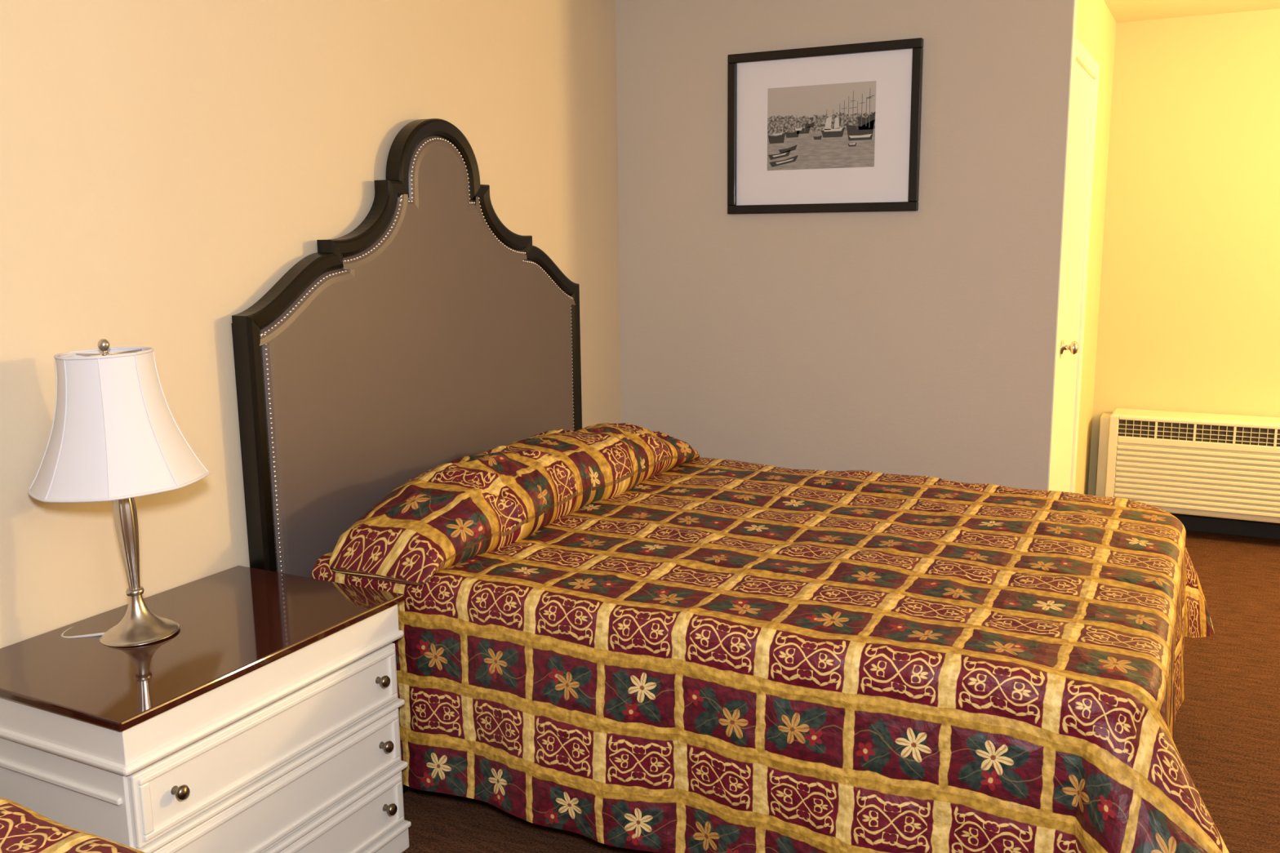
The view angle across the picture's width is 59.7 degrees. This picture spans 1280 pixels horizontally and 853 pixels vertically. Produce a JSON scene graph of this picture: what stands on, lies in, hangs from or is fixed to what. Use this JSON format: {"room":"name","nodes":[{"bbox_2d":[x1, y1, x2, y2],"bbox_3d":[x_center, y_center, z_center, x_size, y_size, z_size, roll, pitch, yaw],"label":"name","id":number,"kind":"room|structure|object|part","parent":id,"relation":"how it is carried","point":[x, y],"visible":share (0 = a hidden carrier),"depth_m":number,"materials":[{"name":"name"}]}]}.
{"room":"hotel room","nodes":[
{"label":"hotel room","id":0,"kind":"room"},
{"bbox_2d":[0,0,621,648],"bbox_3d":[-1.438,-0.069,2.068,0.100,2.385,5.920,5,11,27],"label":"wall","id":1,"kind":"structure","parent":0,"point":[164,164],"depth_m":2.69,"materials":[{"name":"beige paint"}]},
{"bbox_2d":[231,118,582,577],"bbox_3d":[-0.613,-0.045,3.494,0.070,1.778,1.600,5,11,27],"label":"headboard","id":2,"kind":"object","parent":1,"relation":"attached to","point":[430,333],"visible":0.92,"depth_m":3.22,"materials":[{"name":"fabric"}]},
{"bbox_2d":[402,529,1279,852],"bbox_3d":[1.220,1.181,1.958,5.100,0.100,7.760,5,11,27],"label":"floor","id":3,"kind":"structure","parent":0,"point":[1227,725],"depth_m":3.25,"materials":[{"name":"brown carpet"}]},
{"bbox_2d":[0,797,144,852],"bbox_3d":[-0.741,0.943,0.641,2.175,0.876,1.925,5,11,27],"label":"bed","id":4,"kind":"object","parent":3,"relation":"on","point":[22,829],"visible":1,"depth_m":1.52,"materials":[{"name":"fabric"}]},
{"bbox_2d":[0,565,411,852],"bbox_3d":[-0.947,0.747,2.430,0.547,0.640,0.764,5,11,27],"label":"nightstand","id":5,"kind":"object","parent":3,"relation":"on","point":[268,722],"visible":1,"depth_m":2.24,"materials":[{"name":"white wood"}]},
{"bbox_3d":[-1.131,0.651,2.089,0.468,0.012,0.010,5,11,27],"label":"molding","id":6,"kind":"part","parent":5,"relation":"part of","materials":[{"name":"white paint"}]},
{"bbox_2d":[27,338,209,646],"bbox_3d":[-1.066,0.133,2.296,0.332,0.630,0.332,-9,13,-39],"label":"table lamp","id":7,"kind":"object","parent":5,"relation":"on","point":[115,436],"visible":1,"depth_m":2.19,"materials":[{"name":"white fabric"}]},
{"bbox_3d":[-1.175,0.436,2.367,0.135,0.011,0.086,3,12,27],"label":"cord","id":8,"kind":"part","parent":7,"relation":"part of","materials":[{"name":"white plastic"}]},
{"bbox_3d":[-1.072,-0.017,2.269,0.338,0.266,0.338,3,12,27],"label":"lamp shade","id":9,"kind":"part","parent":7,"relation":"part of","materials":[{"name":"white fabric"}]},
{"bbox_3d":[-0.845,0.671,2.049,0.030,0.029,0.029,5,11,27],"label":"knob","id":10,"kind":"part","parent":5,"relation":"part of","materials":[{"name":"brown metal"}]},
{"bbox_3d":[-0.957,0.440,2.379,0.532,0.018,0.764,5,11,27],"label":"glass","id":11,"kind":"part","parent":5,"relation":"part of","materials":[{"name":"brown glass"}]},
{"bbox_3d":[-0.956,0.525,2.394,0.528,0.017,0.758,5,11,27],"label":"cornice molding","id":12,"kind":"part","parent":5,"relation":"part of","materials":[{"name":"white paint"}]},
{"bbox_3d":[-0.739,0.629,2.300,0.018,0.140,0.716,5,11,27],"label":"drawer","id":13,"kind":"part","parent":5,"relation":"part of","materials":[{"name":"white paint"}]},
{"bbox_3d":[-0.730,0.630,2.295,0.008,0.120,0.696,5,11,27],"label":"drawer molding","id":14,"kind":"part","parent":5,"relation":"part of","materials":[{"name":"white paint"}]},
{"bbox_3d":[-0.734,0.708,2.312,0.024,0.013,0.744,5,11,27],"label":"rail","id":15,"kind":"part","parent":5,"relation":"part of","materials":[{"name":"white paint"}]},
{"bbox_3d":[-0.738,0.786,2.328,0.018,0.138,0.716,5,11,27],"label":"drawer","id":16,"kind":"part","parent":5,"relation":"part of","materials":[{"name":"white paint"}]},
{"bbox_3d":[-0.728,0.787,2.323,0.008,0.118,0.696,5,11,27],"label":"drawer molding","id":17,"kind":"part","parent":5,"relation":"part of","materials":[{"name":"white paint"}]},
{"bbox_3d":[-0.732,0.864,2.339,0.024,0.013,0.744,5,11,27],"label":"rail","id":18,"kind":"part","parent":5,"relation":"part of","materials":[{"name":"white paint"}]},
{"bbox_3d":[-0.736,0.940,2.355,0.018,0.134,0.716,5,11,27],"label":"drawer","id":19,"kind":"part","parent":5,"relation":"part of","materials":[{"name":"white paint"}]},
{"bbox_3d":[-0.726,0.940,2.350,0.008,0.114,0.696,5,11,27],"label":"drawer molding","id":20,"kind":"part","parent":5,"relation":"part of","materials":[{"name":"white paint"}]},
{"bbox_3d":[-0.586,0.581,2.542,0.030,0.029,0.029,5,11,27],"label":"knob","id":21,"kind":"part","parent":5,"relation":"part of","materials":[{"name":"brown metal"}]},
{"bbox_3d":[-0.584,0.737,2.570,0.030,0.029,0.029,5,11,27],"label":"knob","id":22,"kind":"part","parent":5,"relation":"part of","materials":[{"name":"brown metal"}]},
{"bbox_3d":[-0.730,1.015,2.366,0.024,0.013,0.744,5,11,27],"label":"rail","id":23,"kind":"part","parent":5,"relation":"part of","materials":[{"name":"white paint"}]},
{"bbox_3d":[-0.582,0.891,2.597,0.030,0.029,0.029,5,11,27],"label":"knob","id":24,"kind":"part","parent":5,"relation":"part of","materials":[{"name":"brown metal"}]},
{"bbox_2d":[311,422,1229,852],"bbox_3d":[0.422,0.525,2.951,2.166,0.863,1.937,4,11,24],"label":"bed","id":25,"kind":"object","parent":3,"relation":"on","point":[621,635],"visible":0.97,"depth_m":2.46,"materials":[{"name":"fabric"}]},
{"bbox_2d":[1095,408,1279,523],"bbox_3d":[2.713,0.245,5.181,1.098,0.578,0.228,5,11,27],"label":"air conditioner","id":26,"kind":"object","parent":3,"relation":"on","point":[1206,464],"visible":0.91,"depth_m":5.14,"materials":[{"name":"beige plastic"}]},
{"bbox_2d":[1118,419,1279,446],"bbox_3d":[2.686,0.039,5.041,0.968,0.078,0.004,5,11,27],"label":"grille","id":27,"kind":"object","parent":26,"relation":"attached to","point":[1191,433],"depth_m":5.10,"materials":[{"name":"beige plastic"}]},
{"bbox_2d":[615,0,1073,490],"bbox_3d":[0.689,-0.475,4.208,1.685,2.385,0.100,5,11,27],"label":"wall","id":28,"kind":"structure","parent":0,"point":[922,342],"depth_m":4.09,"materials":[{"name":"paint"}]},
{"bbox_2d":[727,37,923,213],"bbox_3d":[0.654,-1.072,4.042,0.720,0.582,0.027,5,11,27],"label":"framed picture","id":29,"kind":"object","parent":28,"relation":"attached to","point":[835,128],"visible":1,"depth_m":4.03},
{"bbox_2d":[767,80,875,170],"bbox_3d":[0.653,-1.085,4.043,0.405,0.295,0.002,5,11,27],"label":"print","id":30,"kind":"object","parent":29,"relation":"attached to","point":[812,125],"depth_m":4.04},
{"bbox_2d":[1047,0,1078,490],"bbox_3d":[1.437,-0.415,3.822,0.004,2.384,0.088,5,11,27],"label":"trim","id":31,"kind":"structure","parent":28,"relation":"attached to","point":[1075,2],"depth_m":3.77,"materials":[{"name":"paint"}]},
{"bbox_2d":[1075,0,1115,494],"bbox_3d":[1.788,-0.570,4.666,0.100,2.385,1.740,5,11,27],"label":"wall","id":32,"kind":"structure","parent":0,"point":[1096,25],"depth_m":5.04,"materials":[{"name":"paint"}]},
{"bbox_2d":[1052,40,1076,483],"bbox_3d":[1.466,-0.287,3.938,0.026,2.090,0.070,5,11,27],"label":"door frame","id":33,"kind":"structure","parent":32,"relation":"attached to","point":[1076,40],"depth_m":3.90,"materials":[{"name":"paint"}]},
{"bbox_2d":[1052,61,1093,492],"bbox_3d":[1.666,-0.324,4.275,0.071,2.020,0.715,5,11,27],"label":"door","id":34,"kind":"structure","parent":32,"relation":"attached to","point":[1083,82],"depth_m":4.27,"materials":[{"name":"paint"}]},
{"bbox_3d":[1.574,-0.289,4.087,0.060,0.052,0.052,5,11,27],"label":"knob","id":35,"kind":"part","parent":34,"relation":"part of","materials":[{"name":"metal"}]},
{"bbox_2d":[1069,64,1099,493],"bbox_3d":[1.824,-0.413,4.622,0.026,2.090,0.065,5,11,27],"label":"door frame","id":36,"kind":"structure","parent":32,"relation":"attached to","point":[1095,81],"depth_m":4.56,"materials":[{"name":"paint"}]},
{"bbox_2d":[1075,37,1097,79],"bbox_3d":[1.633,-1.349,4.103,0.026,0.060,0.715,5,11,27],"label":"door frame","id":37,"kind":"structure","parent":32,"relation":"in","point":[1083,57],"depth_m":4.07,"materials":[{"name":"paint"}]},
{"bbox_2d":[1088,8,1279,495],"bbox_3d":[3.696,-0.601,4.713,3.445,2.385,0.100,5,11,27],"label":"wall","id":38,"kind":"structure","parent":0,"point":[1188,321],"depth_m":5.18,"materials":[{"name":"paint"}]},
{"bbox_2d":[1171,513,1279,539],"bbox_3d":[3.688,0.533,4.862,3.235,0.100,0.012,5,11,27],"label":"baseboard","id":39,"kind":"structure","parent":38,"relation":"attached to","point":[1190,522],"depth_m":5.31,"materials":[{"name":"black rubber"}]},
{"bbox_2d":[1103,0,1279,22],"bbox_3d":[1.191,-1.265,1.522,5.100,0.100,7.760,5,11,27],"label":"ceiling","id":40,"kind":"structure","parent":0,"point":[1122,11],"depth_m":4.85,"materials":[{"name":"paint"}]}
]}

